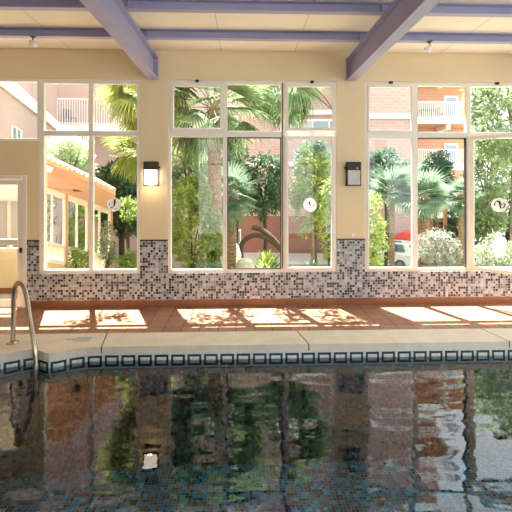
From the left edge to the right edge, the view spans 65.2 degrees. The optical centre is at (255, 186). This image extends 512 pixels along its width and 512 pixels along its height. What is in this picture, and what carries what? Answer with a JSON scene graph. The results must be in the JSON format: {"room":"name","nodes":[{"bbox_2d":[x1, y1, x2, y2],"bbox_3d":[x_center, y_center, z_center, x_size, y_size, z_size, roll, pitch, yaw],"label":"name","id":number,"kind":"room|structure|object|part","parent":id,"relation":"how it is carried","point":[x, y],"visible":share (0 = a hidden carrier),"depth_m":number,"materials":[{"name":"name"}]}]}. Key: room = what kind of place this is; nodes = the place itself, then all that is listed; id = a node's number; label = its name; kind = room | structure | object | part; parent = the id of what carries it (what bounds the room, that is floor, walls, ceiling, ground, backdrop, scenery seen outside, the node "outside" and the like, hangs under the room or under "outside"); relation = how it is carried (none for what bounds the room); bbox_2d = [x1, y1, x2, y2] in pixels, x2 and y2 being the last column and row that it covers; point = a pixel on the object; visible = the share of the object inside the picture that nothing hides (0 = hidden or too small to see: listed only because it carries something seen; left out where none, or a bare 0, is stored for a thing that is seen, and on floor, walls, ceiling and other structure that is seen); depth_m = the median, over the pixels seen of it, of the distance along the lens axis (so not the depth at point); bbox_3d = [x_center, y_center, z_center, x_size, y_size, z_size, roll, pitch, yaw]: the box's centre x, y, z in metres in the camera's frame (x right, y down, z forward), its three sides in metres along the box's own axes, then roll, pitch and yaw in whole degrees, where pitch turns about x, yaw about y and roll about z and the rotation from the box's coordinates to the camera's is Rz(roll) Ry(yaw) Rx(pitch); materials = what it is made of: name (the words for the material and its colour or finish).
{"room":"indoor swimming pool","nodes":[
{"label":"indoor swimming pool","id":0,"kind":"room"},
{"bbox_2d":[0,48,511,273],"bbox_3d":[0.280,-0.145,6.638,13.800,4.130,0.250,0,0,-2],"label":"wall","id":1,"kind":"structure","parent":0,"point":[16,157],"depth_m":6.48,"materials":[{"name":"paint"}]},
{"bbox_2d":[0,175,26,307],"bbox_3d":[-4.145,0.867,6.398,0.980,2.107,0.175,0,0,-2],"label":"door","id":2,"kind":"structure","parent":1,"relation":"in","point":[21,241],"depth_m":6.37,"materials":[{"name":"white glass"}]},
{"bbox_2d":[0,79,39,140],"bbox_3d":[-4.887,-1.232,6.391,2.856,1.000,0.070,0,0,-2],"label":"window","id":3,"kind":"structure","parent":1,"relation":"in","point":[37,81],"depth_m":6.40,"materials":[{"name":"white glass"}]},
{"bbox_2d":[40,79,139,273],"bbox_3d":[-2.665,-0.171,6.465,1.591,3.122,0.070,0,0,-2],"label":"window","id":4,"kind":"structure","parent":1,"relation":"in","point":[113,204],"depth_m":6.43,"materials":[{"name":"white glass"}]},
{"bbox_2d":[80,0,157,79],"bbox_3d":[-1.513,-1.911,2.251,0.150,0.358,8.400,0,0,-2],"label":"ceiling beam","id":5,"kind":"structure","parent":1,"relation":"attached to","point":[113,16],"depth_m":4.86,"materials":[{"name":"purple paint"}]},
{"bbox_3d":[-1.652,-1.911,6.443,0.150,0.358,0.012,0,0,-2],"label":"plate","id":6,"kind":"part","parent":5,"relation":"part of","materials":[{"name":"purple paint"}]},
{"bbox_2d":[143,161,159,185],"bbox_3d":[-1.662,-0.211,6.397,0.256,0.390,0.098,0,0,-2],"label":"wall lamp","id":7,"kind":"object","parent":1,"relation":"attached to","point":[150,168],"visible":1,"depth_m":6.35,"materials":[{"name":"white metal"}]},
{"bbox_2d":[144,170,156,184],"bbox_3d":[-1.675,-0.154,6.393,0.202,0.235,0.082,0,0,-2],"label":"diffuser","id":8,"kind":"object","parent":7,"relation":"attached to","point":[150,176],"depth_m":6.35,"materials":[{"name":"white glass"}]},
{"bbox_2d":[27,239,364,241],"bbox_3d":[1.764,0.859,6.556,10.838,0.022,0.012,0,0,-2],"label":"trim","id":9,"kind":"structure","parent":1,"relation":"attached to","point":[337,239],"depth_m":6.44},
{"bbox_2d":[168,80,336,272],"bbox_3d":[-0.047,-0.172,6.493,2.748,3.124,0.189,0,0,-2],"label":"window","id":10,"kind":"structure","parent":1,"relation":"in","point":[286,133],"depth_m":6.50,"materials":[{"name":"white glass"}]},
{"bbox_3d":[-0.958,-1.292,6.499,0.838,0.760,0.055,0,0,-2],"label":"sash","id":11,"kind":"part","parent":10,"relation":"part of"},
{"bbox_3d":[0.877,0.264,6.525,0.808,2.192,0.055,0,0,-2],"label":"sash","id":12,"kind":"part","parent":10,"relation":"part of","materials":[{"name":"clear glass"}]},
{"bbox_3d":[0.881,-1.292,6.491,0.813,0.780,0.124,0,0,-2],"label":"sash","id":13,"kind":"part","parent":10,"relation":"part of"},
{"bbox_2d":[27,240,511,300],"bbox_3d":[1.764,1.345,6.558,10.838,0.950,0.008,0,0,-2],"label":"tiling","id":14,"kind":"structure","parent":1,"relation":"attached to","point":[153,282],"depth_m":6.50,"materials":[{"name":"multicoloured tile"}]},
{"bbox_2d":[30,297,511,307],"bbox_3d":[1.764,1.870,6.554,10.838,0.100,0.016,0,0,-2],"label":"baseboard","id":15,"kind":"structure","parent":1,"relation":"attached to","point":[428,300],"depth_m":6.49,"materials":[{"name":"tile"}]},
{"bbox_2d":[345,162,360,185],"bbox_3d":[1.570,-0.211,6.502,0.256,0.390,0.103,0,0,-2],"label":"wall lamp","id":16,"kind":"object","parent":1,"relation":"attached to","point":[353,169],"visible":1,"depth_m":6.46,"materials":[{"name":"metal"}]},
{"bbox_2d":[348,170,359,184],"bbox_3d":[1.583,-0.154,6.501,0.202,0.235,0.082,0,0,-2],"label":"diffuser","id":17,"kind":"object","parent":16,"relation":"attached to","point":[353,175],"depth_m":6.46,"materials":[{"name":"white glass"}]},
{"bbox_2d":[346,0,440,80],"bbox_3d":[1.688,-1.911,2.357,0.150,0.358,8.400,0,0,-2],"label":"ceiling beam","id":18,"kind":"structure","parent":1,"relation":"attached to","point":[400,16],"depth_m":4.90,"materials":[{"name":"purple paint"}]},
{"bbox_3d":[1.549,-1.911,6.549,0.150,0.358,0.012,0,0,-2],"label":"plate","id":19,"kind":"part","parent":18,"relation":"part of","materials":[{"name":"purple paint"}]},
{"bbox_2d":[365,81,511,274],"bbox_3d":[3.158,-0.172,6.314,2.720,3.124,0.759,0,0,-2],"label":"window","id":20,"kind":"structure","parent":1,"relation":"in","point":[498,204],"depth_m":6.61,"materials":[{"name":"beige wood"}]},
{"bbox_3d":[2.216,0.264,6.605,0.788,2.192,0.055,0,0,-2],"label":"sash","id":21,"kind":"part","parent":20,"relation":"part of","materials":[{"name":"clear glass"}]},
{"bbox_3d":[2.216,-1.289,6.605,0.768,0.775,0.055,0,0,-2],"label":"sash","id":22,"kind":"part","parent":20,"relation":"part of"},
{"bbox_3d":[3.872,0.264,6.293,0.916,2.192,0.050,0,0,42],"label":"open sash","id":23,"kind":"part","parent":20,"relation":"part of","materials":[{"name":"clear glass"}]},
{"bbox_2d":[0,303,511,511],"bbox_3d":[0.380,2.695,3.615,14.200,1.550,5.800,0,0,-2],"label":"floor","id":24,"kind":"structure","parent":0,"point":[446,485],"depth_m":4.67,"materials":[{"name":"tile"}]},
{"bbox_2d":[0,0,511,53],"bbox_3d":[0.423,-2.310,2.315,14.300,0.200,8.900,0,0,-2],"label":"ceiling","id":25,"kind":"structure","parent":0,"point":[8,18],"depth_m":5.51,"materials":[{"name":"paint"}]},
{"bbox_2d":[0,0,511,16],"bbox_3d":[0.341,-2.150,4.789,13.800,0.121,0.090,0,0,-2],"label":"ceiling beam","id":26,"kind":"structure","parent":25,"relation":"attached to","point":[175,6],"depth_m":4.76,"materials":[{"name":"purple paint"}]},
{"bbox_2d":[0,27,511,43],"bbox_3d":[0.311,-2.150,5.694,13.800,0.121,0.090,0,0,-2],"label":"ceiling beam","id":27,"kind":"structure","parent":25,"relation":"attached to","point":[5,32],"depth_m":5.67,"materials":[{"name":"purple paint"}]},
{"bbox_2d":[29,36,36,46],"bbox_3d":[-3.095,-2.010,5.556,0.100,0.159,0.109,0,0,-2],"label":"ceiling spotlight","id":28,"kind":"object","parent":27,"relation":"hanging from","point":[32,43],"visible":1,"depth_m":5.52,"materials":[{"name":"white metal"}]},
{"bbox_2d":[424,40,432,52],"bbox_3d":[2.473,-2.005,5.746,0.123,0.169,0.116,0,0,-2],"label":"ceiling spotlight","id":29,"kind":"object","parent":27,"relation":"hanging from","point":[428,48],"visible":1,"depth_m":5.71,"materials":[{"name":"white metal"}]},
{"bbox_2d":[0,363,511,480],"bbox_3d":[0.228,2.779,4.625,14.005,1.182,1.710,0,0,-11],"label":"wall","id":30,"kind":"structure","parent":0,"point":[95,418],"depth_m":4.87,"materials":[{"name":"tile"}]},
{"bbox_2d":[0,348,511,377],"bbox_3d":[0.228,2.093,4.625,14.005,0.190,1.710,0,0,-11],"label":"band","id":31,"kind":"object","parent":30,"relation":"attached to","point":[480,355],"visible":0.67,"depth_m":4.87,"materials":[{"name":"blue tile"}]},
{"bbox_2d":[0,328,511,361],"bbox_3d":[0.368,1.957,3.999,13.800,0.082,2.654,0,0,-2],"label":"pool coping","id":32,"kind":"object","parent":31,"relation":"on","point":[50,346],"visible":0.91,"depth_m":4.96,"materials":[{"name":"beige stone"}]},
{"bbox_2d":[6,280,38,430],"bbox_3d":[-2.780,1.971,4.771,0.640,1.674,0.139,0,0,34],"label":"pool handrail","id":33,"kind":"object","parent":32,"relation":"on","point":[13,341],"visible":1,"depth_m":4.70,"materials":[{"name":"metal"}]},
{"bbox_2d":[66,337,92,340],"bbox_3d":[-2.233,1.915,5.034,0.310,0.003,0.140,0,0,-2],"label":"depth marker","id":34,"kind":"object","parent":32,"relation":"on","point":[77,338],"visible":1,"depth_m":5.02,"materials":[{"name":"grey tile"}]},
{"label":"outside","id":35,"kind":"structure","parent":0,"visible":0},
{"bbox_2d":[134,214,509,268],"bbox_3d":[-1.380,3.432,41.602,120.000,2.923,69.750,0,0,-2],"label":"ground","id":36,"kind":"structure","parent":35,"point":[478,264],"depth_m":24.62,"materials":[{"name":"concrete"}]},
{"bbox_2d":[47,199,57,243],"bbox_3d":[-6.163,1.471,11.733,0.799,2.322,1.000,0,0,-41],"label":"leafy shrub","id":37,"kind":"object","parent":36,"relation":"on","point":[48,201],"visible":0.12,"depth_m":11.80,"materials":[{"name":"green plant"}]},
{"bbox_2d":[46,128,98,244],"bbox_3d":[-6.243,0.511,13.295,1.749,4.859,1.898,0,0,32],"label":"leafy tree","id":38,"kind":"object","parent":36,"relation":"on","point":[64,153],"visible":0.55,"depth_m":12.97,"materials":[{"name":"green plant"}]},
{"bbox_2d":[64,245,88,268],"bbox_3d":[-3.708,1.618,8.388,0.588,0.811,0.549,0,0,44],"label":"leafy shrub","id":39,"kind":"object","parent":36,"relation":"on","point":[76,256],"visible":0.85,"depth_m":8.33,"materials":[{"name":"green plant"}]},
{"bbox_2d":[47,155,115,268],"bbox_3d":[-3.726,1.020,8.504,1.777,3.732,2.319,0,0,-30],"label":"porch","id":40,"kind":"object","parent":36,"relation":"on","point":[65,182],"visible":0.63,"depth_m":8.69,"materials":[{"name":"paint"}]},
{"bbox_2d":[68,202,97,251],"bbox_3d":[-5.320,1.395,12.173,1.040,2.612,1.100,0,0,-2],"label":"leafy shrub","id":41,"kind":"object","parent":36,"relation":"on","point":[71,229],"visible":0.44,"depth_m":12.05,"materials":[{"name":"green plant"}]},
{"bbox_2d":[0,82,209,268],"bbox_3d":[-8.190,-8.594,16.631,10.995,26.973,19.382,0,0,-2],"label":"building","id":42,"kind":"structure","parent":36,"relation":"on","point":[18,101],"depth_m":20.15,"materials":[{"name":"paint"}]},
{"bbox_3d":[-7.616,-1.562,12.698,0.020,0.637,1.177,0,0,-18],"label":"pane","id":43,"kind":"part","parent":42,"relation":"part of","materials":[{"name":"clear glass"}]},
{"bbox_2d":[63,108,76,124],"bbox_3d":[-9.588,-3.580,20.605,0.460,0.900,0.440,0,0,28],"label":"balcony chair","id":44,"kind":"object","parent":42,"relation":"on","point":[63,108],"visible":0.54,"depth_m":20.65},
{"bbox_3d":[-9.773,-3.810,20.704,0.040,0.440,0.440,0,0,28],"label":"backrest","id":45,"kind":"part","parent":44,"relation":"part of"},
{"bbox_3d":[-7.935,-3.795,20.250,4.086,1.330,0.070,0,0,-6],"label":"railing","id":46,"kind":"part","parent":42,"relation":"part of","materials":[{"name":"white metal"}]},
{"bbox_2d":[96,219,120,268],"bbox_3d":[-3.338,1.393,8.903,0.525,1.372,0.523,0,0,37],"label":"flowering shrub","id":47,"kind":"object","parent":36,"relation":"on","point":[111,252],"visible":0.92,"depth_m":8.86,"materials":[{"name":"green plant"}]},
{"bbox_2d":[95,157,136,265],"bbox_3d":[-5.844,1.161,17.258,2.955,5.035,2.948,0,0,-2],"label":"leafy tree","id":48,"kind":"object","parent":36,"relation":"on","point":[124,187],"visible":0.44,"depth_m":16.59,"materials":[{"name":"green plant"}]},
{"bbox_2d":[112,248,136,268],"bbox_3d":[-2.773,1.780,8.744,0.719,0.849,0.810,0,0,-2],"label":"leafy shrub","id":49,"kind":"object","parent":36,"relation":"on","point":[125,261],"visible":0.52,"depth_m":8.71,"materials":[{"name":"green plant"}]},
{"bbox_2d":[119,195,136,266],"bbox_3d":[-3.730,1.442,12.036,0.849,2.426,0.782,0,0,-37],"label":"leafy tree","id":50,"kind":"object","parent":36,"relation":"on","point":[128,214],"visible":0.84,"depth_m":11.90,"materials":[{"name":"green plant"}]},
{"bbox_3d":[-3.815,1.583,11.931,0.093,2.143,0.221,0,0,27],"label":"stem","id":51,"kind":"part","parent":50,"relation":"part of","materials":[{"name":"green plant"}]},
{"bbox_2d":[99,137,182,185],"bbox_3d":[-3.261,0.424,11.464,2.305,4.264,2.418,0,0,-2],"label":"fan palm","id":52,"kind":"object","parent":36,"relation":"on","point":[129,162],"visible":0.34,"depth_m":11.20,"materials":[{"name":"green plant"}]},
{"bbox_2d":[95,85,201,149],"bbox_3d":[-2.600,-0.522,9.993,2.772,5.595,2.890,0,0,1],"label":"fan palm","id":53,"kind":"object","parent":36,"relation":"on","point":[126,105],"visible":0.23,"depth_m":9.52,"materials":[{"name":"green plant"}]},
{"bbox_2d":[172,142,207,267],"bbox_3d":[-2.643,0.773,15.515,2.138,5.139,1.910,0,0,-2],"label":"leafy tree","id":54,"kind":"object","parent":36,"relation":"on","point":[177,170],"visible":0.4,"depth_m":15.17,"materials":[{"name":"green plant"}]},
{"bbox_2d":[172,87,216,268],"bbox_3d":[-2.097,-0.686,8.328,2.845,5.649,2.879,0,0,-2],"label":"climbing ivy","id":55,"kind":"object","parent":36,"relation":"on","point":[193,191],"visible":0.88,"depth_m":9.18,"materials":[{"name":"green plant"}]},
{"bbox_3d":[-2.058,-1.935,8.350,2.164,2.513,1.932,0,0,-2],"label":"overhead stem","id":56,"kind":"part","parent":55,"relation":"part of","materials":[{"name":"green plant"}]},
{"bbox_3d":[-1.401,1.220,9.296,0.373,1.849,0.087,0,0,13],"label":"stem","id":57,"kind":"part","parent":55,"relation":"part of","materials":[{"name":"green plant"}]},
{"bbox_2d":[172,85,274,268],"bbox_3d":[-1.051,-0.542,9.726,3.404,5.541,3.139,0,0,6],"label":"palm","id":58,"kind":"object","parent":36,"relation":"on","point":[213,147],"visible":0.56,"depth_m":9.66,"materials":[{"name":"green plant"}]},
{"bbox_2d":[200,205,229,268],"bbox_3d":[-1.002,1.337,9.559,0.730,1.844,0.734,0,0,26],"label":"climbing ivy","id":59,"kind":"object","parent":58,"relation":"attached to","point":[213,265],"visible":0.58,"depth_m":9.48,"materials":[{"name":"green plant"}]},
{"bbox_2d":[202,159,262,267],"bbox_3d":[-0.768,0.823,11.485,2.064,3.436,1.869,0,0,-22],"label":"fan palm","id":60,"kind":"object","parent":36,"relation":"on","point":[237,179],"visible":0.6,"depth_m":11.32,"materials":[{"name":"green plant"}]},
{"bbox_2d":[221,146,252,244],"bbox_3d":[-1.246,1.192,23.967,2.285,7.434,2.106,0,0,-2],"label":"leafy tree","id":61,"kind":"object","parent":36,"relation":"on","point":[247,156],"visible":0.22,"depth_m":23.82,"materials":[{"name":"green plant"}]},
{"bbox_2d":[236,243,240,263],"bbox_3d":[-0.779,2.397,13.524,0.546,1.028,0.556,0,0,40],"label":"boulder","id":62,"kind":"object","parent":36,"relation":"on","point":[238,253],"visible":0.17,"depth_m":13.37,"materials":[{"name":"beige stone"}]},
{"bbox_2d":[236,258,253,267],"bbox_3d":[-0.305,2.290,11.502,0.586,0.498,0.463,0,0,-2],"label":"boulder","id":63,"kind":"object","parent":36,"relation":"on","point":[241,263],"visible":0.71,"depth_m":11.36,"materials":[{"name":"beige stone"}]},
{"bbox_2d":[239,225,279,257],"bbox_3d":[0.251,2.330,15.052,1.805,1.834,0.306,0,0,1],"label":"trunk","id":64,"kind":"object","parent":36,"relation":"on","point":[266,235],"visible":0.77,"depth_m":14.93,"materials":[{"name":"brown plant"}]},
{"bbox_2d":[238,150,291,252],"bbox_3d":[0.349,1.029,16.986,2.388,5.158,2.163,0,0,-2],"label":"leafy tree","id":65,"kind":"object","parent":36,"relation":"on","point":[270,199],"visible":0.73,"depth_m":16.55,"materials":[{"name":"green plant"}]},
{"bbox_2d":[246,250,288,267],"bbox_3d":[0.276,1.923,10.150,1.255,0.743,1.205,0,0,-37],"label":"agave","id":66,"kind":"object","parent":36,"relation":"on","point":[266,259],"visible":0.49,"depth_m":10.13,"materials":[{"name":"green plant"}]},
{"bbox_2d":[231,86,331,227],"bbox_3d":[0.781,-0.770,12.443,3.486,6.972,3.900,0,0,-29],"label":"fan palm","id":67,"kind":"object","parent":36,"relation":"on","point":[299,100],"visible":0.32,"depth_m":12.07,"materials":[{"name":"green plant"}]},
{"bbox_2d":[296,257,320,266],"bbox_3d":[1.361,1.940,9.830,0.892,0.549,0.730,0,0,-34],"label":"agave","id":68,"kind":"object","parent":36,"relation":"on","point":[312,263],"visible":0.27,"depth_m":9.77,"materials":[{"name":"green plant"}]},
{"bbox_2d":[288,144,330,260],"bbox_3d":[1.736,0.674,11.951,1.635,3.991,1.416,0,0,-2],"label":"leafy tree","id":69,"kind":"object","parent":36,"relation":"on","point":[306,162],"visible":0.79,"depth_m":11.84,"materials":[{"name":"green plant"}]},
{"bbox_2d":[291,139,330,260],"bbox_3d":[3.083,0.750,21.026,2.674,7.161,2.527,0,0,26],"label":"leafy tree","id":70,"kind":"object","parent":36,"relation":"on","point":[320,148],"visible":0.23,"depth_m":20.75,"materials":[{"name":"green plant"}]},
{"bbox_2d":[299,87,331,266],"bbox_3d":[0.715,-0.634,8.572,1.497,5.621,3.352,0,0,27],"label":"leafy shrub","id":71,"kind":"object","parent":36,"relation":"on","point":[326,203],"visible":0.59,"depth_m":9.55,"materials":[{"name":"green plant"}]},
{"bbox_3d":[0.758,-1.784,8.787,1.028,2.613,2.860,0,0,38],"label":"overhead stem","id":72,"kind":"part","parent":71,"relation":"part of","materials":[{"name":"green plant"}]},
{"bbox_3d":[1.756,1.286,9.604,0.108,1.779,0.043,0,0,-2],"label":"stem","id":73,"kind":"part","parent":71,"relation":"part of","materials":[{"name":"green plant"}]},
{"bbox_2d":[369,190,388,266],"bbox_3d":[2.592,1.105,8.970,0.834,2.118,0.866,0,0,-2],"label":"leafy shrub","id":74,"kind":"object","parent":36,"relation":"on","point":[375,242],"visible":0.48,"depth_m":8.87,"materials":[{"name":"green plant"}]},
{"bbox_2d":[369,147,410,266],"bbox_3d":[7.038,1.108,21.422,2.892,6.584,2.658,0,0,-2],"label":"leafy tree","id":75,"kind":"object","parent":36,"relation":"on","point":[382,158],"visible":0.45,"depth_m":21.16,"materials":[{"name":"green plant"}]},
{"bbox_2d":[370,238,419,266],"bbox_3d":[7.271,3.783,23.186,4.050,1.586,1.780,0,0,33],"label":"parked car","id":76,"kind":"object","parent":36,"relation":"on","point":[402,253],"visible":0.34,"depth_m":21.85,"materials":[{"name":"white paint"}]},
{"bbox_2d":[369,161,423,266],"bbox_3d":[5.631,1.163,16.833,2.840,4.637,2.561,0,0,19],"label":"fan palm","id":77,"kind":"object","parent":36,"relation":"on","point":[394,178],"visible":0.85,"depth_m":16.57,"materials":[{"name":"green plant"}]},
{"bbox_2d":[395,229,429,244],"bbox_3d":[9.409,3.665,24.600,2.310,2.312,2.310,0,0,21],"label":"parasol","id":78,"kind":"object","parent":36,"relation":"on","point":[406,234],"visible":0.32,"depth_m":24.20,"materials":[{"name":"red fabric"}]},
{"bbox_2d":[392,167,455,266],"bbox_3d":[6.643,1.197,16.100,2.520,4.261,2.384,0,0,-2],"label":"fan palm","id":79,"kind":"object","parent":36,"relation":"on","point":[427,207],"visible":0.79,"depth_m":15.65,"materials":[{"name":"green plant"}]},
{"bbox_2d":[418,148,454,264],"bbox_3d":[9.438,1.115,20.968,2.113,6.350,1.932,0,0,-2],"label":"leafy tree","id":80,"kind":"object","parent":36,"relation":"on","point":[439,162],"visible":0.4,"depth_m":20.59,"materials":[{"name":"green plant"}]},
{"bbox_2d":[418,226,463,266],"bbox_3d":[6.383,2.139,14.029,1.686,1.655,1.650,0,0,-2],"label":"round bush","id":81,"kind":"object","parent":36,"relation":"on","point":[444,258],"visible":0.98,"depth_m":13.82,"materials":[{"name":"green plant"}]},
{"bbox_2d":[443,170,463,265],"bbox_3d":[11.077,1.779,22.999,1.319,5.482,2.044,0,0,-2],"label":"gable roof","id":82,"kind":"structure","parent":36,"relation":"on","point":[457,173],"depth_m":22.31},
{"bbox_2d":[437,209,485,260],"bbox_3d":[11.707,2.699,22.521,3.098,3.724,2.808,0,0,-2],"label":"leafy tree","id":83,"kind":"object","parent":36,"relation":"on","point":[451,227],"visible":0.23,"depth_m":22.18,"materials":[{"name":"silver grey leaves"},{"name":"dark bark"}]},
{"bbox_2d":[440,175,486,266],"bbox_3d":[9.714,1.557,19.052,2.273,4.614,2.210,0,0,-30],"label":"fan palm","id":84,"kind":"object","parent":36,"relation":"on","point":[457,202],"visible":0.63,"depth_m":18.88,"materials":[{"name":"green plant"}]},
{"bbox_2d":[459,87,511,266],"bbox_3d":[9.655,-1.187,14.975,3.690,8.724,3.461,0,0,39],"label":"leafy tree","id":85,"kind":"object","parent":36,"relation":"on","point":[480,116],"visible":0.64,"depth_m":14.81,"materials":[{"name":"green plant"}]},
{"bbox_2d":[460,142,510,265],"bbox_3d":[11.535,0.588,20.005,2.567,7.008,2.346,0,0,-2],"label":"leafy tree","id":86,"kind":"object","parent":36,"relation":"on","point":[486,213],"visible":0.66,"depth_m":19.56,"materials":[{"name":"green plant"}]},
{"bbox_2d":[474,231,511,266],"bbox_3d":[7.556,2.115,12.474,1.369,1.449,1.400,0,0,-2],"label":"round bush","id":87,"kind":"object","parent":36,"relation":"on","point":[490,253],"visible":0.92,"depth_m":12.46,"materials":[{"name":"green plant"}]},
{"bbox_2d":[480,172,510,259],"bbox_3d":[13.862,1.754,22.047,4.160,5.383,3.795,0,0,-2],"label":"leafy tree","id":88,"kind":"object","parent":36,"relation":"on","point":[507,233],"visible":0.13,"depth_m":21.94,"materials":[{"name":"green plant"}]},
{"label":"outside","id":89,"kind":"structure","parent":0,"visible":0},
{"bbox_2d":[220,229,505,264],"bbox_3d":[12.739,5.045,38.243,32.000,0.350,25.400,0,0,-2],"label":"street","id":90,"kind":"structure","parent":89,"point":[293,258],"depth_m":27.63,"materials":[{"name":"grey asphalt"}]},
{"bbox_2d":[210,86,331,252],"bbox_3d":[0.630,-8.240,33.601,11.392,27.681,9.172,0,0,-2],"label":"building","id":91,"kind":"structure","parent":90,"relation":"on","point":[322,118],"depth_m":29.60,"materials":[{"name":"pink brick"}]},
{"bbox_3d":[3.512,-4.600,29.473,1.265,0.491,0.169,0,0,3],"label":"pane","id":92,"kind":"part","parent":91,"relation":"part of","materials":[{"name":"clear glass"}]},
{"bbox_3d":[4.758,-4.590,29.407,1.113,0.488,0.169,0,0,3],"label":"pane","id":93,"kind":"part","parent":91,"relation":"part of","materials":[{"name":"clear glass"}]},
{"bbox_2d":[369,87,479,256],"bbox_3d":[10.606,-7.093,30.576,8.380,23.973,9.120,0,0,-2],"label":"building","id":94,"kind":"structure","parent":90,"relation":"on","point":[389,107],"depth_m":26.11,"materials":[{"name":"pink brick"}]},
{"bbox_2d":[418,109,437,116],"bbox_3d":[11.484,-4.812,26.864,1.100,0.730,0.700,0,0,-2],"label":"table","id":95,"kind":"object","parent":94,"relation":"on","point":[421,109],"visible":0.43,"depth_m":26.61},
{"bbox_2d":[436,107,444,118],"bbox_3d":[12.429,-4.897,26.895,0.460,0.900,0.440,0,0,-2],"label":"balcony chair","id":96,"kind":"object","parent":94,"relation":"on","point":[438,108],"visible":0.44,"depth_m":26.75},
{"bbox_3d":[12.548,-1.946,26.198,4.358,1.068,0.070,0,0,-2],"label":"railing","id":97,"kind":"part","parent":94,"relation":"part of","materials":[{"name":"white metal"}]},
{"bbox_3d":[12.548,-5.025,26.198,4.358,1.118,0.070,0,0,-2],"label":"railing","id":98,"kind":"part","parent":94,"relation":"part of","materials":[{"name":"white metal"}]},
{"bbox_3d":[13.535,-2.215,27.782,0.952,1.606,0.100,0,0,-2],"label":"balcony door","id":99,"kind":"part","parent":94,"relation":"part of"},
{"bbox_3d":[13.535,-5.389,27.782,0.952,1.847,0.100,0,0,-2],"label":"balcony door","id":100,"kind":"part","parent":94,"relation":"part of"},
{"bbox_3d":[13.538,-2.255,27.712,0.712,1.286,0.040,0,0,-2],"label":"pane","id":101,"kind":"part","parent":94,"relation":"part of","materials":[{"name":"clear glass"}]},
{"bbox_3d":[13.538,-5.429,27.712,0.712,1.527,0.040,0,0,-2],"label":"pane","id":102,"kind":"part","parent":94,"relation":"part of","materials":[{"name":"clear glass"}]},
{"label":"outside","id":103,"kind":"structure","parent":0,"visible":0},
{"bbox_2d":[0,293,17,307],"bbox_3d":[0.244,2.080,7.737,15.800,0.280,1.950,0,0,-2],"label":"paving","id":104,"kind":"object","parent":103,"point":[2,295],"depth_m":7.09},
{"bbox_2d":[0,179,21,292],"bbox_3d":[-5.462,0.800,7.273,2.765,2.360,0.400,0,0,-2],"label":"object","id":105,"kind":"object","parent":104,"relation":"on","point":[8,193],"visible":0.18,"depth_m":7.31,"materials":[{"name":"paint"}]},
{"bbox_3d":[-5.462,1.890,7.267,2.765,0.100,0.012,0,0,-2],"label":"skirting","id":106,"kind":"part","parent":105,"relation":"part of","materials":[{"name":"ceramic"}]},
{"bbox_2d":[0,201,17,238],"bbox_3d":[-5.464,0.615,7.343,2.665,0.710,0.020,0,0,-2],"label":"window","id":107,"kind":"structure","parent":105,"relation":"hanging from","point":[8,209],"depth_m":7.36,"materials":[{"name":"clear glass"}]}
]}

